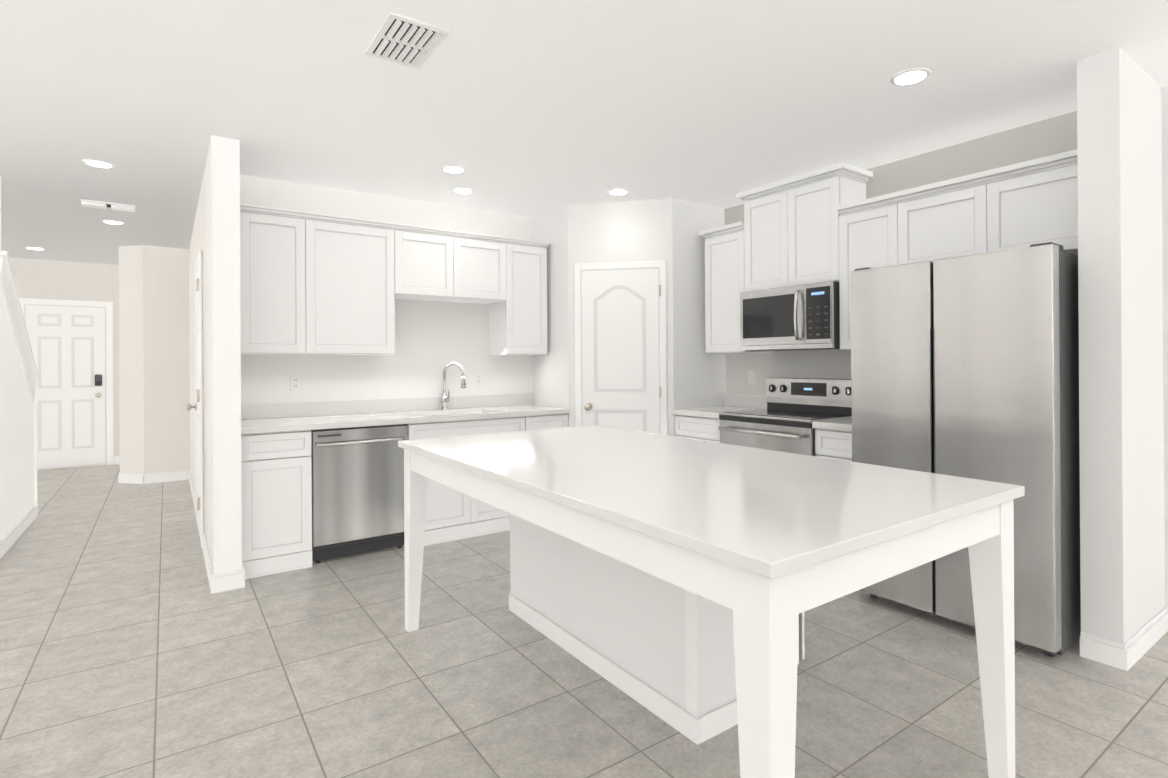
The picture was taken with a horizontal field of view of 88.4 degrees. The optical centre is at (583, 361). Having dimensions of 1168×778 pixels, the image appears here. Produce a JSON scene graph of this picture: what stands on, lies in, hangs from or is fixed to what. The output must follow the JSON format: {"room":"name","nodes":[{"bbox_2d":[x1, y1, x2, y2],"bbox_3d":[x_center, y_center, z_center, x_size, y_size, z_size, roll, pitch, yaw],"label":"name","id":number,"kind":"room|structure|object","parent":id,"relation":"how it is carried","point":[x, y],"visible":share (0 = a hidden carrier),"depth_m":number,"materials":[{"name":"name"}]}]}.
{"room":"kitchen","nodes":[
{"label":"kitchen","id":0,"kind":"room"},
{"bbox_2d":[0,176,39,540],"bbox_3d":[-3.883,0.025,3.847,0.180,2.595,3.154,0,0,-35],"label":"wall","id":1,"kind":"structure","parent":0,"point":[19,380],"depth_m":4.23,"materials":[{"name":"white paint"}]},
{"bbox_2d":[0,505,36,558],"bbox_3d":[-3.805,1.270,3.861,0.014,0.105,3.100,0,0,-35],"label":"baseboard","id":2,"kind":"structure","parent":1,"relation":"attached to","point":[5,544],"depth_m":4.47,"materials":[{"name":"white paint"}]},
{"bbox_2d":[9,258,119,456],"bbox_3d":[-6.602,0.047,7.513,2.965,2.595,0.120,0,0,-35],"label":"wall","id":3,"kind":"structure","parent":0,"point":[46,279],"depth_m":7.59,"materials":[{"name":"white paint"}]},
{"bbox_2d":[19,298,113,470],"bbox_3d":[-6.457,0.287,7.484,0.920,2.112,0.087,0,0,-35],"label":"door leaf","id":4,"kind":"structure","parent":3,"relation":"in","point":[72,348],"depth_m":7.54,"materials":[{"name":"white paint"}]},
{"bbox_2d":[118,472,127,482],"bbox_3d":[-5.540,1.285,7.216,0.016,0.105,1.570,0,0,-35],"label":"baseboard","id":5,"kind":"structure","parent":3,"relation":"attached to","point":[121,475],"depth_m":6.57,"materials":[{"name":"white paint"}]},
{"bbox_2d":[119,245,189,473],"bbox_3d":[-5.162,0.038,7.358,0.780,2.595,1.780,0,0,-35],"label":"wall column","id":6,"kind":"structure","parent":0,"point":[154,367],"depth_m":6.58,"materials":[{"name":"white paint"}]},
{"bbox_2d":[189,135,241,573],"bbox_3d":[-3.220,0.023,5.126,0.140,2.595,4.102,0,0,-35],"label":"wall","id":7,"kind":"structure","parent":0,"point":[219,239],"depth_m":3.46,"materials":[{"name":"white paint"}]},
{"bbox_2d":[188,470,195,513],"bbox_3d":[-3.830,1.273,5.878,0.014,0.105,2.160,0,0,-35],"label":"baseboard","id":8,"kind":"structure","parent":7,"relation":"attached to","point":[189,472],"depth_m":5.85,"materials":[{"name":"white paint"}]},
{"bbox_2d":[186,250,203,546],"bbox_3d":[-2.989,0.267,4.593,0.087,2.102,0.904,0,0,-35],"label":"door leaf","id":9,"kind":"structure","parent":7,"relation":"in","point":[198,406],"depth_m":4.35,"materials":[{"name":"white paint"}]},
{"bbox_2d":[202,533,223,593],"bbox_3d":[-2.383,1.261,3.818,0.039,0.105,1.034,0,0,-35],"label":"baseboard","id":10,"kind":"structure","parent":7,"relation":"attached to","point":[216,581],"depth_m":3.42,"materials":[{"name":"white paint"}]},
{"bbox_2d":[204,170,532,541],"bbox_3d":[-0.983,0.009,5.137,3.825,2.595,0.120,0,0,-35],"label":"wall","id":11,"kind":"structure","parent":0,"point":[433,339],"depth_m":4.76,"materials":[{"name":"white paint"}]},
{"bbox_2d":[290,375,300,390],"bbox_3d":[-2.069,0.157,4.302,0.070,0.115,0.007,0,0,-35],"label":"outlet","id":12,"kind":"object","parent":11,"relation":"attached to","point":[295,382],"visible":1,"depth_m":4.30,"materials":[{"name":"white plastic"}]},
{"bbox_2d":[240,203,549,354],"bbox_3d":[-1.343,-0.530,4.607,2.347,0.957,0.338,0,0,-35],"label":"upper cabinet","id":13,"kind":"object","parent":11,"relation":"attached to","point":[311,283],"visible":0.92,"depth_m":4.27,"materials":[{"name":"white paint"}]},
{"bbox_2d":[475,373,481,385],"bbox_3d":[-0.900,0.154,5.115,0.070,0.115,0.007,0,0,-35],"label":"outlet","id":14,"kind":"object","parent":11,"relation":"attached to","point":[478,379],"visible":1,"depth_m":5.11,"materials":[{"name":"white plastic"}]},
{"bbox_2d":[0,464,1167,777],"bbox_3d":[-1.426,1.357,3.311,6.810,0.100,13.080,0,0,-35],"label":"floor","id":15,"kind":"structure","parent":0,"point":[132,644],"depth_m":2.42,"materials":[{"name":"tile"}]},
{"bbox_2d":[241,362,569,578],"bbox_3d":[-1.246,0.656,4.482,2.355,1.302,0.645,0,0,-35],"label":"base cabinet","id":16,"kind":"object","parent":15,"relation":"on","point":[322,480],"visible":0.71,"depth_m":4.00,"materials":[{"name":"white paint"}]},
{"bbox_2d":[311,424,407,562],"bbox_3d":[-1.601,0.873,4.180,0.614,0.873,0.557,0,0,-35],"label":"dishwasher","id":17,"kind":"object","parent":16,"relation":"in","point":[357,470],"depth_m":3.97,"materials":[{"name":"grey metal"}]},
{"bbox_2d":[441,362,465,409],"bbox_3d":[-1.053,0.198,4.824,0.150,0.387,0.219,0,0,-35],"label":"faucet","id":18,"kind":"object","parent":16,"relation":"on","point":[447,403],"depth_m":4.84,"materials":[{"name":"silver metal"}]},
{"bbox_2d":[398,425,1024,777],"bbox_3d":[0.208,0.839,2.364,1.183,0.915,2.205,0,0,-35],"label":"island table","id":19,"kind":"object","parent":15,"relation":"on","point":[681,585],"visible":1,"depth_m":1.80,"materials":[{"name":"white stone"}]},
{"bbox_2d":[672,377,851,461],"bbox_3d":[1.403,0.709,4.247,0.686,1.165,1.653,0,0,-35],"label":"base cabinet","id":20,"kind":"object","parent":15,"relation":"on","point":[809,416],"visible":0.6,"depth_m":4.20,"materials":[{"name":"white paint"}]},
{"bbox_2d":[672,394,851,431],"bbox_3d":[1.427,0.346,4.266,0.623,0.140,1.653,0,0,-35],"label":"countertop","id":21,"kind":"structure","parent":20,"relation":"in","point":[781,411],"depth_m":4.27,"materials":[{"name":"stone"}]},
{"bbox_2d":[718,377,851,455],"bbox_3d":[1.427,0.709,4.208,0.681,1.165,0.760,0,0,-35],"label":"stove","id":22,"kind":"object","parent":20,"relation":"in","point":[793,405],"depth_m":4.16,"materials":[{"name":"silver metal"}]},
{"bbox_2d":[851,242,1080,655],"bbox_3d":[2.060,0.390,3.134,0.841,1.792,0.910,0,0,-35],"label":"refrigerator","id":23,"kind":"object","parent":15,"relation":"on","point":[967,366],"visible":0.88,"depth_m":2.73,"materials":[{"name":"grey metal"}]},
{"bbox_2d":[0,0,1167,264],"bbox_3d":[-1.442,-1.338,3.314,6.810,0.100,13.080,0,0,-35],"label":"ceiling","id":24,"kind":"structure","parent":0,"point":[526,108],"depth_m":2.92,"materials":[{"name":"paint"}]},
{"bbox_2d":[25,247,44,249],"bbox_3d":[-6.096,-1.251,6.667,0.168,0.008,0.168,0,0,-35],"label":"recessed light","id":25,"kind":"object","parent":24,"relation":"in","point":[34,248],"visible":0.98,"depth_m":6.64,"materials":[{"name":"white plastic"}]},
{"bbox_2d":[82,159,114,167],"bbox_3d":[-3.128,-1.272,3.869,0.168,0.008,0.168,0,0,-35],"label":"recessed light","id":26,"kind":"object","parent":24,"relation":"in","point":[98,163],"visible":0.96,"depth_m":3.85,"materials":[{"name":"white plastic"}]},
{"bbox_2d":[80,199,135,211],"bbox_3d":[-3.827,-1.249,4.834,0.350,0.043,0.100,0,0,-35],"label":"ceiling vent","id":27,"kind":"object","parent":24,"relation":"attached to","point":[105,205],"visible":1,"depth_m":4.81,"materials":[{"name":"white plastic"}]},
{"bbox_2d":[101,220,124,224],"bbox_3d":[-4.282,-1.263,5.457,0.168,0.008,0.168,0,0,-35],"label":"recessed light","id":28,"kind":"object","parent":24,"relation":"in","point":[113,222],"visible":1,"depth_m":5.45,"materials":[{"name":"white plastic"}]},
{"bbox_2d":[364,12,449,69],"bbox_3d":[-0.722,-1.288,2.432,0.235,0.019,0.360,0,0,-35],"label":"ceiling vent","id":29,"kind":"object","parent":24,"relation":"in","point":[405,41],"visible":1,"depth_m":2.41,"materials":[{"name":"white plastic"}]},
{"bbox_2d":[441,165,465,173],"bbox_3d":[-0.875,-1.286,4.023,0.168,0.008,0.168,0,0,-35],"label":"recessed light","id":30,"kind":"object","parent":24,"relation":"in","point":[455,169],"visible":0.94,"depth_m":4.01,"materials":[{"name":"white plastic"}]},
{"bbox_2d":[452,187,473,193],"bbox_3d":[-0.914,-1.285,4.526,0.168,0.008,0.168,0,0,-35],"label":"recessed light","id":31,"kind":"object","parent":24,"relation":"in","point":[461,190],"visible":1,"depth_m":4.50,"materials":[{"name":"white plastic"}]},
{"bbox_2d":[607,188,628,194],"bbox_3d":[0.262,-1.292,4.584,0.168,0.008,0.168,0,0,-35],"label":"recessed light","id":32,"kind":"object","parent":24,"relation":"in","point":[619,191],"visible":0.98,"depth_m":4.56,"materials":[{"name":"white plastic"}]},
{"bbox_2d":[890,68,930,85],"bbox_3d":[1.497,-1.302,2.753,0.168,0.008,0.168,0,0,-35],"label":"recessed light","id":33,"kind":"object","parent":24,"relation":"in","point":[909,76],"visible":1,"depth_m":2.74,"materials":[{"name":"white plastic"}]},
{"bbox_2d":[532,198,725,436],"bbox_3d":[0.371,0.001,5.275,1.205,2.595,1.200,0,0,-35],"label":"wall","id":34,"kind":"structure","parent":0,"point":[667,230],"depth_m":4.91,"materials":[{"name":"white paint"}]},
{"bbox_2d":[574,261,666,434],"bbox_3d":[0.293,0.250,4.844,0.535,2.098,0.535,0,0,-35],"label":"door leaf","id":35,"kind":"structure","parent":34,"relation":"in","point":[620,322],"depth_m":4.84,"materials":[{"name":"white paint"}]},
{"bbox_2d":[724,85,1167,607],"bbox_3d":[2.719,-0.016,3.059,0.122,2.595,7.520,0,0,-35],"label":"wall","id":36,"kind":"structure","parent":0,"point":[1046,137],"depth_m":3.64,"materials":[{"name":"grey paint"}]},
{"bbox_2d":[748,370,754,384],"bbox_3d":[1.365,0.132,4.894,0.008,0.115,0.075,0,0,-35],"label":"electrical outlet","id":37,"kind":"object","parent":36,"relation":"attached to","point":[751,377],"visible":1,"depth_m":4.89,"materials":[{"name":"white plastic"}]},
{"bbox_2d":[698,149,1077,352],"bbox_3d":[1.768,-0.674,3.914,0.455,1.205,2.559,0,0,-35],"label":"upper cabinet","id":38,"kind":"object","parent":36,"relation":"attached to","point":[784,258],"visible":0.9,"depth_m":3.91,"materials":[{"name":"white paint"}]},
{"bbox_2d":[1077,48,1164,644],"bbox_3d":[2.469,-0.015,2.749,0.645,2.595,0.143,0,0,-35],"label":"wall","id":39,"kind":"structure","parent":0,"point":[1121,400],"depth_m":2.59,"materials":[{"name":"white paint"}]},
{"bbox_2d":[1112,607,1167,670],"bbox_3d":[2.506,1.230,2.675,0.639,0.105,0.017,0,0,-35],"label":"baseboard","id":40,"kind":"structure","parent":39,"relation":"attached to","point":[1130,652],"depth_m":2.59,"materials":[{"name":"white paint"}]}
]}

